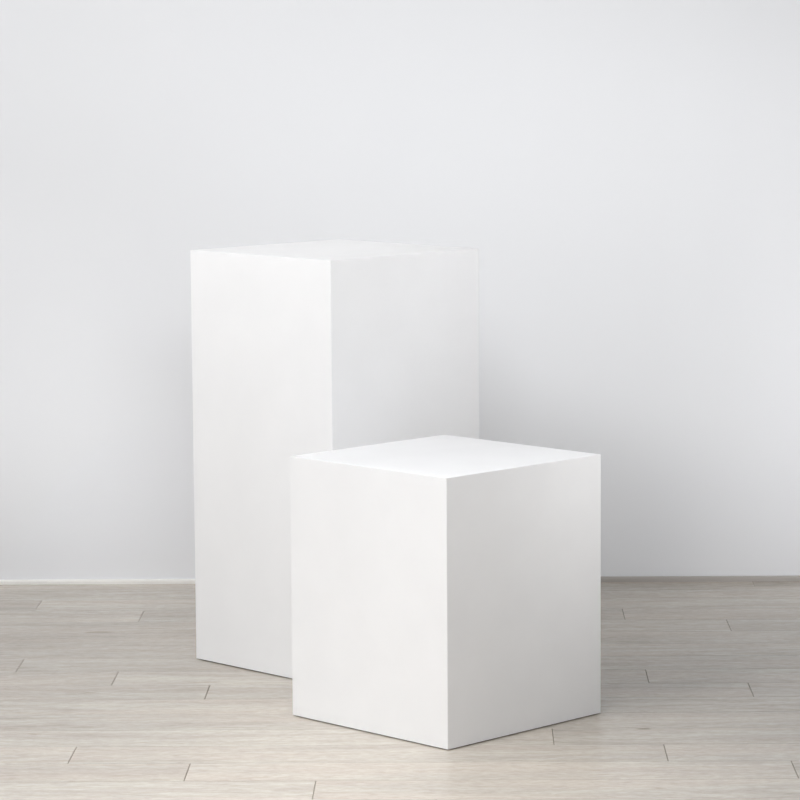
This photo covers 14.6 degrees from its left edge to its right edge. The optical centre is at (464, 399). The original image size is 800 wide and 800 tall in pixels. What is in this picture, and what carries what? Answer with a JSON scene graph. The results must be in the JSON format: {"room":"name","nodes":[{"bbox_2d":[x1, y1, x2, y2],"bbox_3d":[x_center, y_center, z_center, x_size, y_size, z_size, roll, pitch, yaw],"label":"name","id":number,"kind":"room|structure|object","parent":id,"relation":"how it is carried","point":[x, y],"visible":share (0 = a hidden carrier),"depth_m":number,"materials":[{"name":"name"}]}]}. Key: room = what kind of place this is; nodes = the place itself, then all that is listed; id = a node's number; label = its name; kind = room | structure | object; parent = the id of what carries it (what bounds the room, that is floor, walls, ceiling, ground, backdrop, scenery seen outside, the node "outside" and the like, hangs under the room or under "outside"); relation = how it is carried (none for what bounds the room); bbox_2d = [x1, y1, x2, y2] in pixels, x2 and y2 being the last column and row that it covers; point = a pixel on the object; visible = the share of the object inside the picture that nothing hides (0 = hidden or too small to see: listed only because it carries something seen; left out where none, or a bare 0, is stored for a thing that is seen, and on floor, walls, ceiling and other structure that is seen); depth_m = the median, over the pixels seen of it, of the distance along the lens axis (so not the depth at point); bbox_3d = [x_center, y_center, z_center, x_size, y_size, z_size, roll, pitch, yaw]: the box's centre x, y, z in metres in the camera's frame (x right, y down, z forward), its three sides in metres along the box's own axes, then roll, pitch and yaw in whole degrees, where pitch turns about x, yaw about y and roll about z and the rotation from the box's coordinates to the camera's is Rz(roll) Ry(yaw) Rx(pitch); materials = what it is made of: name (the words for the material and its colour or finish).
{"room":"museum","nodes":[
{"label":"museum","id":0,"kind":"room"},
{"bbox_2d":[0,0,799,579],"bbox_3d":[-0.006,-1.321,7.793,9.200,3.620,0.120,0,7,0],"label":"wall","id":1,"kind":"structure","parent":0,"point":[623,176],"depth_m":7.84,"materials":[{"name":"paint"}]},
{"bbox_2d":[0,579,194,584],"bbox_3d":[-2.448,0.469,7.947,4.300,0.011,0.010,0,7,0],"label":"trim","id":2,"kind":"structure","parent":1,"relation":"attached to","point":[39,581],"depth_m":7.94,"materials":[{"name":"white paint"}]},
{"bbox_2d":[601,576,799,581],"bbox_3d":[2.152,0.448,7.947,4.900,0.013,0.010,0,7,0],"label":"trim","id":3,"kind":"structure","parent":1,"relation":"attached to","point":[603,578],"depth_m":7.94,"materials":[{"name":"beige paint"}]},
{"bbox_2d":[0,581,799,799],"bbox_3d":[0.005,1.046,3.301,9.200,0.020,9.576,0,7,0],"label":"floor","id":4,"kind":"structure","parent":0,"point":[106,693],"depth_m":6.39,"materials":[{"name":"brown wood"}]},
{"bbox_2d":[190,239,478,678],"bbox_3d":[-0.284,0.123,6.960,0.451,0.920,0.451,7,10,44],"label":"plinth","id":5,"kind":"object","parent":4,"relation":"on","point":[307,347],"visible":0.63,"depth_m":6.80,"materials":[{"name":"white paint"}]},
{"bbox_2d":[290,435,600,749],"bbox_3d":[-0.037,0.381,6.411,0.449,0.540,0.449,7,10,44],"label":"plinth","id":6,"kind":"object","parent":4,"relation":"on","point":[446,589],"visible":1,"depth_m":6.25,"materials":[{"name":"white paint"}]}
]}

